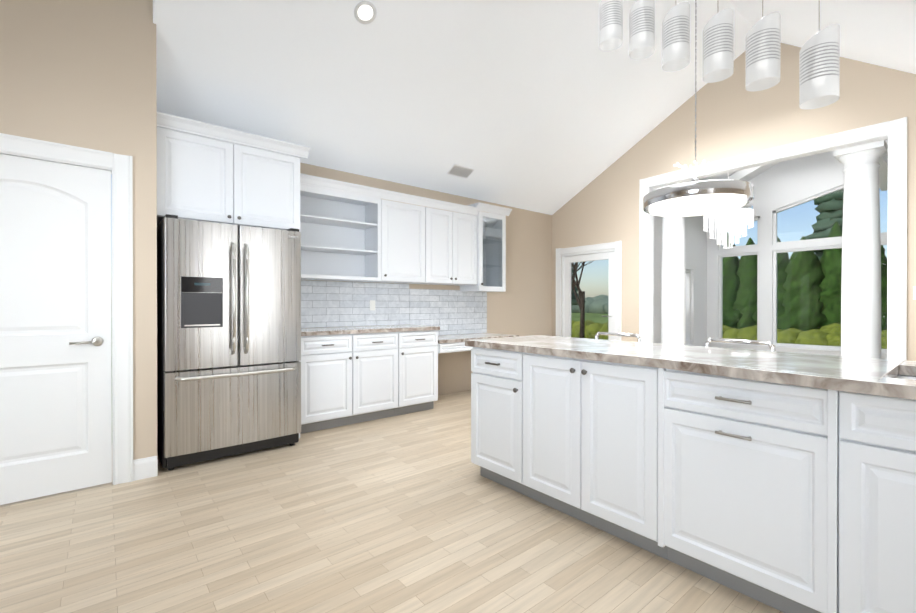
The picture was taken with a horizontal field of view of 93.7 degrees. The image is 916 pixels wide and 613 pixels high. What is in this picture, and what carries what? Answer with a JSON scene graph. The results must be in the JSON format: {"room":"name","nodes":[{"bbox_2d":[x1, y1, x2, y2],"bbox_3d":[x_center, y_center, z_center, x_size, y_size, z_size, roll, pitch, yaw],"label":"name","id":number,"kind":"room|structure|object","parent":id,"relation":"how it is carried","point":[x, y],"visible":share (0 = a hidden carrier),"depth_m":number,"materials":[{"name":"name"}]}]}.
{"room":"kitchen","nodes":[
{"label":"kitchen","id":0,"kind":"room"},
{"bbox_2d":[0,0,156,459],"bbox_3d":[-3.636,-0.530,1.695,4.010,3.370,0.120,0,0,-39],"label":"wall","id":1,"kind":"structure","parent":0,"point":[79,73],"depth_m":2.75,"materials":[{"name":"beige paint"}]},
{"bbox_2d":[0,154,111,504],"bbox_3d":[-2.548,0.132,2.515,0.808,2.017,0.104,0,0,-39],"label":"pantry door","id":2,"kind":"structure","parent":1,"relation":"in","point":[55,345],"depth_m":2.61,"materials":[{"name":"white wood"}]},
{"bbox_2d":[0,133,132,484],"bbox_3d":[-2.577,0.083,2.550,1.026,2.138,0.147,0,0,-39],"label":"door frame","id":3,"kind":"structure","parent":1,"relation":"attached to","point":[120,166],"depth_m":2.78,"materials":[{"name":"white wood"}]},
{"bbox_2d":[133,456,157,480],"bbox_3d":[0.662,1.084,2.842,12.100,0.135,5.300,0,0,-39],"label":"baseboard","id":4,"kind":"structure","parent":1,"relation":"attached to","point":[145,468],"depth_m":2.87,"materials":[{"name":"white wood"}]},
{"bbox_2d":[0,390,783,612],"bbox_3d":[0.632,1.181,2.817,12.420,0.060,5.700,0,0,-39],"label":"floor","id":5,"kind":"structure","parent":0,"point":[415,512],"depth_m":2.09,"materials":[{"name":"brown wood"}]},
{"bbox_2d":[157,214,300,470],"bbox_3d":[-1.871,0.257,3.502,0.940,1.785,0.886,0,0,-39],"label":"fridge","id":6,"kind":"object","parent":5,"relation":"on","point":[228,339],"visible":1,"depth_m":3.17,"materials":[{"name":"grey metal"}]},
{"bbox_2d":[157,111,309,437],"bbox_3d":[-1.933,-0.114,3.651,1.095,2.525,0.735,0,0,-39],"label":"tall cabinet","id":7,"kind":"object","parent":5,"relation":"on","point":[201,178],"visible":0.69,"depth_m":3.35,"materials":[{"name":"white wood"}]},
{"bbox_2d":[300,333,399,433],"bbox_3d":[-1.200,0.704,4.336,1.018,0.885,0.620,0,0,-39],"label":"base cabinet","id":8,"kind":"object","parent":5,"relation":"on","point":[362,367],"depth_m":4.08,"materials":[{"name":"white wood"}]},
{"bbox_2d":[301,325,439,336],"bbox_3d":[-0.993,0.240,4.493,1.540,0.038,0.633,0,0,-39],"label":"countertop","id":9,"kind":"structure","parent":8,"relation":"on","point":[329,330],"depth_m":4.33,"materials":[{"name":"beige stone"}]},
{"bbox_2d":[400,329,439,414],"bbox_3d":[-0.610,0.702,4.821,0.510,0.885,0.620,0,0,-39],"label":"base cabinet","id":10,"kind":"object","parent":5,"relation":"on","point":[419,352],"depth_m":4.59,"materials":[{"name":"white wood"}]},
{"bbox_2d":[440,333,518,344],"bbox_3d":[0.096,0.389,5.400,1.291,0.037,0.618,0,0,-39],"label":"countertop","id":11,"kind":"structure","parent":10,"relation":"on","point":[445,338],"depth_m":5.32,"materials":[{"name":"beige stone"}]},
{"bbox_2d":[595,332,640,341],"bbox_3d":[1.247,0.666,3.075,0.462,0.972,0.461,0,0,-39],"label":"stool","id":12,"kind":"object","parent":5,"relation":"on","point":[637,336],"visible":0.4,"depth_m":2.93,"materials":[{"name":"silver metal"}]},
{"bbox_2d":[654,183,685,344],"bbox_3d":[2.917,-0.233,5.819,0.380,2.749,0.380,0,0,-39],"label":"column","id":13,"kind":"structure","parent":5,"relation":"on","point":[673,306],"depth_m":5.70,"materials":[{"name":"white paint"}]},
{"bbox_2d":[465,343,915,612],"bbox_3d":[1.167,0.711,2.077,0.732,0.886,2.601,0,0,-39],"label":"kitchen island","id":14,"kind":"object","parent":5,"relation":"on","point":[784,482],"depth_m":1.70,"materials":[{"name":"white wood"}]},
{"bbox_2d":[465,335,915,390],"bbox_3d":[1.181,0.246,2.091,0.750,0.040,2.664,0,0,-39],"label":"island countertop","id":15,"kind":"structure","parent":14,"relation":"on","point":[851,371],"depth_m":1.84,"materials":[{"name":"beige stone"}]},
{"bbox_2d":[897,371,915,378],"bbox_3d":[1.734,0.363,1.325,0.474,0.212,0.583,0,0,-39],"label":"sink","id":16,"kind":"object","parent":15,"relation":"in","point":[900,374],"depth_m":1.66,"materials":[{"name":"silver metal"}]},
{"bbox_2d":[705,338,775,350],"bbox_3d":[1.710,0.668,2.511,0.462,0.972,0.461,0,0,-39],"label":"stool","id":17,"kind":"object","parent":5,"relation":"on","point":[768,343],"visible":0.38,"depth_m":2.36,"materials":[{"name":"silver metal"}]},
{"bbox_2d":[833,140,887,358],"bbox_3d":[4.105,-0.228,4.375,0.380,2.749,0.380,0,0,-39],"label":"column","id":18,"kind":"structure","parent":5,"relation":"on","point":[861,294],"depth_m":4.27,"materials":[{"name":"white paint"}]},
{"bbox_2d":[300,163,551,394],"bbox_3d":[-0.565,-0.176,5.337,5.560,2.640,0.120,0,0,-39],"label":"wall","id":19,"kind":"structure","parent":0,"point":[521,305],"depth_m":6.39,"materials":[{"name":"beige paint"}]},
{"bbox_2d":[370,300,374,309],"bbox_3d":[-0.974,-0.013,4.898,0.070,0.115,0.007,0,0,-39],"label":"outlet","id":20,"kind":"object","parent":19,"relation":"attached to","point":[372,304],"visible":1,"depth_m":4.89,"materials":[{"name":"white plastic"}]},
{"bbox_2d":[360,197,423,284],"bbox_3d":[-0.723,-0.716,4.898,0.620,0.880,0.348,0,0,-39],"label":"upper cabinet","id":21,"kind":"object","parent":19,"relation":"attached to","point":[391,232],"depth_m":4.74,"materials":[{"name":"white wood"}]},
{"bbox_2d":[424,205,483,284],"bbox_3d":[-0.139,-0.717,5.356,0.864,0.880,0.383,0,0,-39],"label":"upper cabinet","id":22,"kind":"object","parent":19,"relation":"attached to","point":[453,241],"depth_m":5.22,"materials":[{"name":"white wood"}]},
{"bbox_2d":[153,0,915,214],"bbox_3d":[-0.399,-2.063,1.958,9.590,2.045,5.540,0,0,-39],"label":"ceiling","id":23,"kind":"structure","parent":0,"point":[549,107],"depth_m":3.97,"materials":[{"name":"white paint"}]},
{"bbox_2d":[354,1,376,23],"bbox_3d":[-0.701,-2.225,3.253,0.170,0.008,0.170,0,-27,-39],"label":"recessed light","id":24,"kind":"object","parent":23,"relation":"in","point":[365,12],"visible":1,"depth_m":3.25,"materials":[{"name":"white"}]},
{"bbox_2d":[447,164,474,178],"bbox_3d":[0.036,-1.658,5.278,0.320,0.011,0.170,0,-27,-39],"label":"ceiling vent","id":25,"kind":"object","parent":23,"relation":"in","point":[460,171],"visible":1,"depth_m":5.27,"materials":[{"name":"silver metal"}]},
{"bbox_2d":[599,0,622,50],"bbox_3d":[0.904,-2.196,2.538,0.130,1.297,0.130,0,0,-39],"label":"pendant light","id":26,"kind":"object","parent":23,"relation":"hanging from","point":[610,25],"visible":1,"depth_m":2.49,"materials":[{"name":"grey glass"}]},
{"bbox_2d":[629,0,654,59],"bbox_3d":[1.025,-2.057,2.392,0.130,1.289,0.130,0,0,-39],"label":"pendant light","id":27,"kind":"object","parent":23,"relation":"hanging from","point":[642,29],"visible":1,"depth_m":2.35,"materials":[{"name":"grey glass"}]},
{"bbox_2d":[662,0,689,71],"bbox_3d":[1.142,-1.914,2.249,0.130,1.294,0.130,0,0,-39],"label":"pendant light","id":28,"kind":"object","parent":23,"relation":"hanging from","point":[676,39],"visible":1,"depth_m":2.20,"materials":[{"name":"grey glass"}]},
{"bbox_2d":[643,0,753,216],"bbox_3d":[2.115,-1.906,3.821,0.858,2.065,0.858,0,0,-39],"label":"drum chandelier","id":29,"kind":"object","parent":23,"relation":"hanging from","point":[695,196],"visible":1,"depth_m":3.63,"materials":[{"name":"silver metal"}]},
{"bbox_2d":[703,0,733,82],"bbox_3d":[1.269,-1.768,2.095,0.130,1.283,0.130,0,0,-39],"label":"pendant light","id":30,"kind":"object","parent":23,"relation":"hanging from","point":[718,47],"visible":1,"depth_m":2.05,"materials":[{"name":"grey glass"}]},
{"bbox_2d":[745,0,780,91],"bbox_3d":[1.387,-1.640,1.953,0.130,1.258,0.130,0,0,-39],"label":"pendant light","id":31,"kind":"object","parent":23,"relation":"hanging from","point":[763,55],"visible":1,"depth_m":1.91,"materials":[{"name":"grey glass"}]},
{"bbox_2d":[799,0,839,109],"bbox_3d":[1.514,-1.486,1.799,0.130,1.262,0.130,0,0,-39],"label":"pendant light","id":32,"kind":"object","parent":23,"relation":"hanging from","point":[819,69],"visible":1,"depth_m":1.75,"materials":[{"name":"grey glass"}]},
{"bbox_2d":[653,215,708,346],"bbox_3d":[3.415,-0.812,6.927,2.610,3.900,0.120,0,0,-39],"label":"wall","id":33,"kind":"structure","parent":0,"point":[696,239],"depth_m":7.41,"materials":[{"name":"white paint"}]},
{"bbox_2d":[552,43,915,360],"bbox_3d":[3.257,-0.930,4.971,0.120,4.150,5.540,0,0,-39],"label":"wall","id":34,"kind":"structure","parent":0,"point":[735,117],"depth_m":5.00,"materials":[{"name":"beige paint"}]},
{"bbox_2d":[561,249,614,339],"bbox_3d":[1.978,0.156,6.505,0.138,1.968,0.946,0,0,-39],"label":"window","id":35,"kind":"structure","parent":34,"relation":"in","point":[567,260],"depth_m":6.59,"materials":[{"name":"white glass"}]},
{"bbox_2d":[556,240,621,340],"bbox_3d":[1.932,0.106,6.467,0.027,2.068,1.126,0,0,-39],"label":"door frame","id":36,"kind":"structure","parent":34,"relation":"attached to","point":[617,245],"depth_m":6.20,"materials":[{"name":"white wood"}]},
{"bbox_2d":[639,117,906,359],"bbox_3d":[3.306,-0.285,4.890,0.147,2.860,2.510,0,0,-39],"label":"door frame","id":37,"kind":"structure","parent":34,"relation":"attached to","point":[894,133],"depth_m":4.13,"materials":[{"name":"white wood"}]},
{"bbox_2d":[913,286,915,299],"bbox_3d":[4.140,-0.122,3.796,0.011,0.120,0.160,0,0,-39],"label":"switch plate","id":38,"kind":"object","parent":34,"relation":"attached to","point":[914,292],"visible":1,"depth_m":3.85,"materials":[{"name":"white plastic"}]},
{"bbox_2d":[683,155,887,190],"bbox_3d":[4.603,-2.157,5.589,2.750,1.100,3.690,0,0,-39],"label":"ceiling","id":39,"kind":"structure","parent":0,"point":[747,174],"depth_m":6.60,"materials":[{"name":"white paint"}]},
{"bbox_2d":[703,173,753,248],"bbox_3d":[3.878,-1.510,6.166,0.621,1.349,0.624,0,0,-39],"label":"crystal chandelier","id":40,"kind":"object","parent":39,"relation":"hanging from","point":[735,220],"visible":0.92,"depth_m":6.06,"materials":[{"name":"clear glass"}]},
{"bbox_2d":[709,139,887,358],"bbox_3d":[5.619,-0.810,6.429,0.120,3.900,3.690,0,0,-39],"label":"wall","id":41,"kind":"structure","parent":0,"point":[782,184],"depth_m":6.97,"materials":[{"name":"white paint"}]},
{"bbox_2d":[685,185,887,354],"bbox_3d":[5.046,-0.556,6.016,1.470,2.555,3.540,0,0,-39],"label":"window frames","id":42,"kind":"structure","parent":41,"relation":"in","point":[720,335],"depth_m":6.97,"materials":[{"name":"white wood"}]},
{"label":"outside","id":43,"kind":"structure","parent":0,"visible":0},
{"bbox_2d":[571,313,607,323],"bbox_3d":[20.251,1.489,22.396,120.000,0.100,120.000,0,0,-39],"label":"ground","id":44,"kind":"structure","parent":43,"point":[576,317],"depth_m":52.41,"materials":[{"name":"green plant"}]},
{"bbox_2d":[571,261,592,337],"bbox_3d":[2.982,-1.129,18.656,5.781,5.164,8.031,0,0,-39],"label":"bare tree","id":45,"kind":"object","parent":44,"relation":"on","point":[580,302],"depth_m":15.27,"materials":[{"name":"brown plant"}]},
{"bbox_2d":[571,294,608,313],"bbox_3d":[41.269,0.319,59.791,9.662,5.168,117.371,0,0,-39],"label":"treeline","id":46,"kind":"object","parent":44,"relation":"on","point":[600,308],"depth_m":77.84,"materials":[{"name":"green plant"}]},
{"bbox_2d":[571,189,843,304],"bbox_3d":[24.453,-6.816,39.632,13.222,16.400,44.239,0,0,-39],"label":"conifer trees","id":47,"kind":"object","parent":44,"relation":"on","point":[822,228],"depth_m":30.09,"materials":[{"name":"green plant"}]},
{"bbox_2d":[571,320,886,348],"bbox_3d":[7.967,1.042,13.726,1.589,1.224,26.868,0,0,-39],"label":"bushes","id":48,"kind":"object","parent":44,"relation":"on","point":[834,335],"depth_m":11.74,"materials":[{"name":"green plant"}]},
{"bbox_2d":[722,221,886,330],"bbox_3d":[12.712,-0.836,15.769,2.068,4.592,13.596,0,0,-39],"label":"trees","id":49,"kind":"object","parent":44,"relation":"on","point":[830,281],"depth_m":15.35,"materials":[{"name":"green plant"}]}
]}

